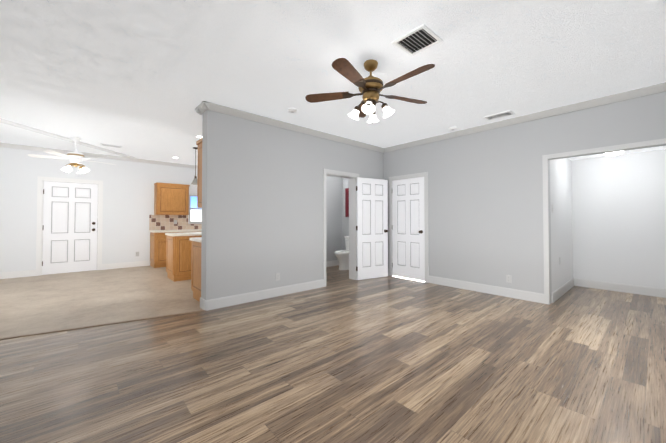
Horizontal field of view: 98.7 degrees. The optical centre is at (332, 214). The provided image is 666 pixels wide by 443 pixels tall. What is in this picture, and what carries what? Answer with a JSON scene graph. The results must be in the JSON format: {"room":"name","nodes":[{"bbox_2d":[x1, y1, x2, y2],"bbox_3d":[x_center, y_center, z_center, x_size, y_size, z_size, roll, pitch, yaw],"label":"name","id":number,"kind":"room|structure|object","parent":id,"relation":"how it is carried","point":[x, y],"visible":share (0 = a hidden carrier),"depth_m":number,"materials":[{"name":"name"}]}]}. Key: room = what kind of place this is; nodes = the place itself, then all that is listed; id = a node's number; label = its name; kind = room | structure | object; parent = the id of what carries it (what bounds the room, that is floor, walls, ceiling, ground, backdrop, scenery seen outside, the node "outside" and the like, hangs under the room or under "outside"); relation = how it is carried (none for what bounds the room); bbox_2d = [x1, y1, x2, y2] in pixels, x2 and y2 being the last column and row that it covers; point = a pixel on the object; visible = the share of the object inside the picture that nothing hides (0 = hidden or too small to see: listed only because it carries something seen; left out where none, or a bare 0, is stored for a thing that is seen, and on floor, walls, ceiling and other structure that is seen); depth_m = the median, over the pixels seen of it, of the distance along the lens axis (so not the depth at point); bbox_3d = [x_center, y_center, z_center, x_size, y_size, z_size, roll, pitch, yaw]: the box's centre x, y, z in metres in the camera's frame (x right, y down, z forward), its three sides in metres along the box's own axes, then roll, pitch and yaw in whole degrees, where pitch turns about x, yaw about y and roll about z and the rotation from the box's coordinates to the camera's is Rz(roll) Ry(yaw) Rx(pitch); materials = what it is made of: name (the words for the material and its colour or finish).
{"room":"empty living room","nodes":[
{"label":"empty living room","id":0,"kind":"room"},
{"bbox_2d":[0,147,197,271],"bbox_3d":[-5.459,-0.049,6.924,6.270,2.740,0.120,1,-1,-42],"label":"wall","id":1,"kind":"structure","parent":0,"point":[128,198],"depth_m":6.83,"materials":[{"name":"paint"}]},
{"bbox_2d":[0,270,35,278],"bbox_3d":[-7.017,1.227,5.426,1.920,0.135,0.016,1,-1,-42],"label":"baseboard","id":2,"kind":"structure","parent":1,"relation":"attached to","point":[27,273],"depth_m":5.88,"materials":[{"name":"paint"}]},
{"bbox_2d":[36,176,102,275],"bbox_3d":[-5.938,0.253,6.494,1.090,2.120,0.152,1,-1,-42],"label":"door frame","id":3,"kind":"structure","parent":1,"relation":"attached to","point":[40,181],"depth_m":6.20,"materials":[{"name":"paint"}]},
{"bbox_2d":[42,181,97,274],"bbox_3d":[-5.914,0.295,6.467,0.905,2.020,0.176,1,-1,-42],"label":"entry door","id":4,"kind":"structure","parent":1,"relation":"in","point":[70,214],"depth_m":6.43,"materials":[{"name":"paint"}]},
{"bbox_2d":[0,142,197,168],"bbox_3d":[-5.361,-1.380,6.905,6.180,0.080,0.075,1,-1,-42],"label":"crown molding","id":5,"kind":"structure","parent":1,"relation":"attached to","point":[7,145],"depth_m":6.74,"materials":[{"name":"paint"}]},
{"bbox_2d":[102,260,148,269],"bbox_3d":[-5.126,1.257,7.106,0.960,0.135,0.016,1,-1,-42],"label":"baseboard","id":6,"kind":"structure","parent":1,"relation":"attached to","point":[138,263],"depth_m":7.08,"materials":[{"name":"paint"}]},
{"bbox_2d":[154,182,189,214],"bbox_3d":[-4.305,-0.397,7.649,0.780,0.820,0.340,1,-1,-42],"label":"upper cabinet","id":7,"kind":"object","parent":1,"relation":"attached to","point":[171,199],"visible":1,"depth_m":7.49,"materials":[{"name":"brown wood"}]},
{"bbox_2d":[149,215,201,229],"bbox_3d":[-3.970,0.225,8.156,2.160,0.405,0.012,1,-1,-42],"label":"tile backsplash","id":8,"kind":"structure","parent":1,"relation":"attached to","point":[161,222],"depth_m":7.76,"materials":[{"name":"beige tile"}]},
{"bbox_2d":[188,195,201,223],"bbox_3d":[-3.653,-0.137,8.492,1.210,0.830,0.120,1,-1,-42],"label":"kitchen window","id":9,"kind":"structure","parent":1,"relation":"in","point":[197,222],"depth_m":8.15,"materials":[{"name":"paint"}]},
{"bbox_2d":[201,110,382,299],"bbox_3d":[-0.155,-0.078,5.271,4.240,2.740,0.200,1,-1,-42],"label":"wall","id":10,"kind":"structure","parent":0,"point":[262,204],"depth_m":4.33,"materials":[{"name":"paint"}]},
{"bbox_2d":[196,138,201,207],"bbox_3d":[-1.393,-0.581,4.549,1.380,0.980,0.348,1,-1,-42],"label":"upper cabinet","id":11,"kind":"object","parent":10,"relation":"attached to","point":[199,181],"visible":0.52,"depth_m":4.13,"materials":[{"name":"brown wood"}]},
{"bbox_2d":[195,105,204,114],"bbox_3d":[-1.319,-1.423,4.425,1.495,0.080,0.105,1,-1,-42],"label":"crown molding","id":12,"kind":"structure","parent":10,"relation":"attached to","point":[200,112],"depth_m":3.92,"materials":[{"name":"paint"}]},
{"bbox_2d":[204,279,323,310],"bbox_3d":[-0.927,1.209,4.418,2.016,0.135,0.016,1,-1,-42],"label":"baseboard","id":13,"kind":"structure","parent":10,"relation":"attached to","point":[232,300],"depth_m":4.26,"materials":[{"name":"paint"}]},
{"bbox_2d":[276,273,279,280],"bbox_3d":[-0.864,0.978,4.484,0.072,0.116,0.007,1,-1,-42],"label":"outlet","id":14,"kind":"object","parent":10,"relation":"attached to","point":[277,276],"visible":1,"depth_m":4.48,"materials":[{"name":"grey plastic"}]},
{"bbox_2d":[200,101,383,151],"bbox_3d":[-0.330,-1.414,4.969,3.695,0.080,0.095,1,-1,-42],"label":"crown molding","id":15,"kind":"structure","parent":10,"relation":"attached to","point":[202,107],"depth_m":4.50,"materials":[{"name":"paint"}]},
{"bbox_2d":[323,169,358,285],"bbox_3d":[0.102,0.241,5.495,0.930,2.110,0.232,1,-1,-42],"label":"door frame","id":16,"kind":"structure","parent":10,"relation":"attached to","point":[352,177],"depth_m":5.69,"materials":[{"name":"paint"}]},
{"bbox_2d":[356,177,387,279],"bbox_3d":[0.820,0.281,5.815,0.762,2.025,0.260,1,-1,-42],"label":"bathroom door","id":17,"kind":"structure","parent":10,"relation":"in","point":[372,228],"depth_m":5.81,"materials":[{"name":"paint"}]},
{"bbox_2d":[0,265,665,442],"bbox_3d":[-1.171,1.328,4.544,9.550,0.102,9.340,1,-1,-42],"label":"floor","id":18,"kind":"structure","parent":0,"point":[391,359],"depth_m":2.36,"materials":[{"name":"wood"}]},
{"bbox_2d":[0,310,205,339],"bbox_3d":[-3.425,1.245,2.814,3.985,0.007,0.044,1,-1,-28],"label":"trim","id":19,"kind":"structure","parent":18,"relation":"on","point":[98,325],"depth_m":3.22,"materials":[{"name":"brown"}]},
{"bbox_2d":[150,233,166,267],"bbox_3d":[-4.295,0.892,7.445,0.707,0.876,0.616,1,-1,-42],"label":"base cabinet","id":20,"kind":"object","parent":18,"relation":"on","point":[157,248],"depth_m":7.09,"materials":[{"name":"brown wood"}]},
{"bbox_2d":[149,229,196,232],"bbox_3d":[-3.781,0.442,7.903,2.110,0.040,0.626,1,-1,-42],"label":"countertop","id":21,"kind":"structure","parent":20,"relation":"on","point":[192,230],"depth_m":7.36,"materials":[{"name":"beige stone"}]},
{"bbox_2d":[166,236,201,281],"bbox_3d":[-2.481,0.875,6.428,2.116,0.876,0.636,1,-1,-42],"label":"kitchen island","id":22,"kind":"object","parent":18,"relation":"on","point":[178,254],"depth_m":5.61,"materials":[{"name":"brown wood"}]},
{"bbox_2d":[165,232,201,235],"bbox_3d":[-2.480,0.417,6.447,2.160,0.040,0.680,1,-1,-42],"label":"island countertop","id":23,"kind":"structure","parent":22,"relation":"on","point":[186,233],"depth_m":5.79,"materials":[{"name":"white stone"}]},
{"bbox_2d":[191,241,201,301],"bbox_3d":[-1.484,0.843,4.645,1.356,0.876,0.646,1,-1,-42],"label":"base cabinet","id":24,"kind":"object","parent":18,"relation":"on","point":[196,267],"depth_m":4.23,"materials":[{"name":"brown wood"}]},
{"bbox_2d":[190,237,201,240],"bbox_3d":[-1.499,0.385,4.660,1.370,0.040,0.676,1,-1,-42],"label":"countertop","id":25,"kind":"structure","parent":24,"relation":"on","point":[196,238],"depth_m":4.27,"materials":[{"name":"white stone"}]},
{"bbox_2d":[334,236,348,269],"bbox_3d":[0.345,0.934,6.970,0.720,0.775,0.490,1,-1,-42],"label":"toilet","id":26,"kind":"object","parent":18,"relation":"on","point":[342,256],"visible":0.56,"depth_m":6.79,"materials":[{"name":"white ceramic"}]},
{"bbox_2d":[0,0,665,165],"bbox_3d":[-1.705,-1.519,4.119,8.120,0.100,9.340,1,-1,-42],"label":"ceiling","id":27,"kind":"structure","parent":0,"point":[141,79],"depth_m":2.81,"materials":[{"name":"white paint"}]},
{"bbox_2d":[0,118,135,158],"bbox_3d":[-5.071,-1.433,5.180,0.140,0.035,3.818,0,-1,3],"label":"header beam","id":28,"kind":"structure","parent":27,"relation":"attached to","point":[22,126],"depth_m":5.25,"materials":[{"name":"paint"}]},
{"bbox_2d":[28,136,114,174],"bbox_3d":[-4.870,-1.098,5.405,1.252,0.696,1.209,1,-1,-42],"label":"fan","id":29,"kind":"object","parent":27,"relation":"hanging from","point":[75,157],"visible":1,"depth_m":5.29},
{"bbox_2d":[100,143,121,147],"bbox_3d":[-4.628,-1.429,5.961,0.360,0.014,0.180,1,-1,-42],"label":"ceiling vent","id":30,"kind":"object","parent":27,"relation":"in","point":[109,145],"visible":1,"depth_m":5.93,"materials":[{"name":"white metal"}]},
{"bbox_2d":[191,147,197,184],"bbox_3d":[-2.953,-1.041,6.146,0.180,0.785,0.180,1,-1,-42],"label":"pendant light","id":31,"kind":"object","parent":27,"relation":"hanging from","point":[194,181],"visible":0.79,"depth_m":6.13,"materials":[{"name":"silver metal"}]},
{"bbox_2d":[288,108,296,112],"bbox_3d":[-0.571,-1.453,4.016,0.132,0.034,0.132,1,-1,-42],"label":"smoke detector","id":32,"kind":"object","parent":27,"relation":"attached to","point":[292,110],"visible":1,"depth_m":3.97,"materials":[{"name":"white plastic"}]},
{"bbox_2d":[305,58,434,122],"bbox_3d":[0.406,-1.199,2.772,1.290,0.586,1.240,1,-1,-42],"label":"ceiling fan","id":33,"kind":"object","parent":27,"relation":"hanging from","point":[370,87],"visible":1,"depth_m":2.75,"materials":[{"name":"brown wood"}]},
{"bbox_2d":[392,24,442,56],"bbox_3d":[0.727,-1.491,2.467,0.310,0.014,0.310,1,-1,-42],"label":"ceiling vent","id":34,"kind":"object","parent":27,"relation":"in","point":[418,39],"visible":0.96,"depth_m":2.46,"materials":[{"name":"white metal"}]},
{"bbox_2d":[483,110,514,120],"bbox_3d":[2.452,-1.460,4.229,0.200,0.014,0.360,1,-1,-42],"label":"ceiling vent","id":35,"kind":"object","parent":27,"relation":"in","point":[500,115],"visible":0.96,"depth_m":4.21,"materials":[{"name":"white metal"}]},
{"bbox_2d":[326,176,341,260],"bbox_3d":[-0.661,-0.050,6.908,2.820,2.740,0.120,1,-1,-42],"label":"wall","id":36,"kind":"structure","parent":0,"point":[337,225],"depth_m":7.43,"materials":[{"name":"paint"}]},
{"bbox_2d":[326,260,339,266],"bbox_3d":[-0.661,1.251,6.795,2.460,0.135,0.016,1,-1,-42],"label":"baseboard","id":37,"kind":"structure","parent":36,"relation":"attached to","point":[336,262],"depth_m":7.36,"materials":[{"name":"paint"}]},
{"bbox_2d":[342,178,348,249],"bbox_3d":[0.769,-0.045,7.150,0.120,2.740,1.380,1,-1,-42],"label":"wall","id":38,"kind":"structure","parent":0,"point":[345,182],"depth_m":7.59,"materials":[{"name":"paint"}]},
{"bbox_2d":[345,188,348,216],"bbox_3d":[0.408,-0.307,7.422,0.068,0.752,0.269,1,-1,-42],"label":"towel","id":39,"kind":"object","parent":38,"relation":"hanging from","point":[346,202],"visible":0.6,"depth_m":7.43,"materials":[{"name":"red fabric"}]},
{"bbox_2d":[383,91,665,303],"bbox_3d":[2.620,-0.089,4.648,0.120,2.740,4.420,1,-1,-42],"label":"wall","id":40,"kind":"structure","parent":0,"point":[485,207],"depth_m":4.49,"materials":[{"name":"paint"}]},
{"bbox_2d":[392,177,424,280],"bbox_3d":[1.523,0.283,5.817,0.169,2.020,0.769,1,-1,-42],"label":"bedroom door","id":41,"kind":"structure","parent":40,"relation":"in","point":[408,232],"depth_m":5.78,"materials":[{"name":"paint"}]},
{"bbox_2d":[389,172,428,281],"bbox_3d":[1.557,0.247,5.838,0.152,2.110,0.920,1,-1,-42],"label":"door frame","id":42,"kind":"structure","parent":40,"relation":"attached to","point":[424,174],"depth_m":5.64,"materials":[{"name":"paint"}]},
{"bbox_2d":[428,275,543,303],"bbox_3d":[2.413,1.215,4.755,0.016,0.135,1.810,1,-1,-42],"label":"baseboard","id":43,"kind":"structure","parent":40,"relation":"attached to","point":[495,290],"depth_m":4.61,"materials":[{"name":"paint"}]},
{"bbox_2d":[506,275,511,282],"bbox_3d":[2.719,0.997,4.422,0.007,0.116,0.072,1,-1,-42],"label":"outlet","id":44,"kind":"object","parent":40,"relation":"attached to","point":[508,278],"visible":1,"depth_m":4.42,"materials":[{"name":"grey plastic"}]},
{"bbox_2d":[382,82,665,152],"bbox_3d":[2.507,-1.419,4.651,0.075,0.080,4.300,1,-1,-42],"label":"crown molding","id":45,"kind":"structure","parent":40,"relation":"attached to","point":[661,87],"depth_m":4.05,"materials":[{"name":"paint"}]},
{"bbox_2d":[542,138,665,304],"bbox_3d":[3.486,0.202,3.566,0.016,2.120,1.420,1,-1,-42],"label":"door frame","id":46,"kind":"structure","parent":40,"relation":"attached to","point":[545,158],"depth_m":4.05,"materials":[{"name":"paint"}]},
{"bbox_2d":[550,158,573,292],"bbox_3d":[3.764,-0.087,4.768,1.750,2.740,0.120,1,-1,-42],"label":"wall","id":47,"kind":"structure","parent":0,"point":[561,170],"depth_m":4.65,"materials":[{"name":"paint"}]},
{"bbox_2d":[552,278,574,302],"bbox_3d":[3.764,1.214,4.655,1.630,0.135,0.016,1,-1,-42],"label":"baseboard","id":48,"kind":"structure","parent":47,"relation":"attached to","point":[567,286],"depth_m":4.54,"materials":[{"name":"paint"}]},
{"bbox_2d":[569,146,665,159],"bbox_3d":[4.216,-1.056,4.277,1.750,0.100,1.480,1,-1,-42],"label":"ceiling","id":49,"kind":"structure","parent":0,"point":[623,152],"depth_m":4.62,"materials":[{"name":"white paint"}]},
{"bbox_2d":[604,151,622,155],"bbox_3d":[4.176,-0.941,4.253,0.290,0.130,0.290,1,-1,-42],"label":"light","id":50,"kind":"object","parent":49,"relation":"attached to","point":[614,153],"visible":0.33,"depth_m":4.21,"materials":[{"name":"white glass"}]},
{"bbox_2d":[574,149,665,288],"bbox_3d":[4.868,-0.087,4.753,0.120,2.740,1.350,1,-1,-42],"label":"wall","id":51,"kind":"structure","parent":0,"point":[608,218],"depth_m":4.74,"materials":[{"name":"paint"}]},
{"bbox_2d":[575,278,665,297],"bbox_3d":[4.817,1.214,4.685,0.016,0.135,1.290,1,-1,-42],"label":"baseboard","id":52,"kind":"structure","parent":51,"relation":"attached to","point":[642,290],"depth_m":4.72,"materials":[{"name":"paint"}]},
{"label":"outside","id":53,"kind":"structure","parent":0,"visible":0},
{"bbox_2d":[190,196,201,221],"bbox_3d":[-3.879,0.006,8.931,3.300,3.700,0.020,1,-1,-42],"label":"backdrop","id":54,"kind":"structure","parent":53,"point":[195,215],"depth_m":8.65,"materials":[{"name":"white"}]}
]}

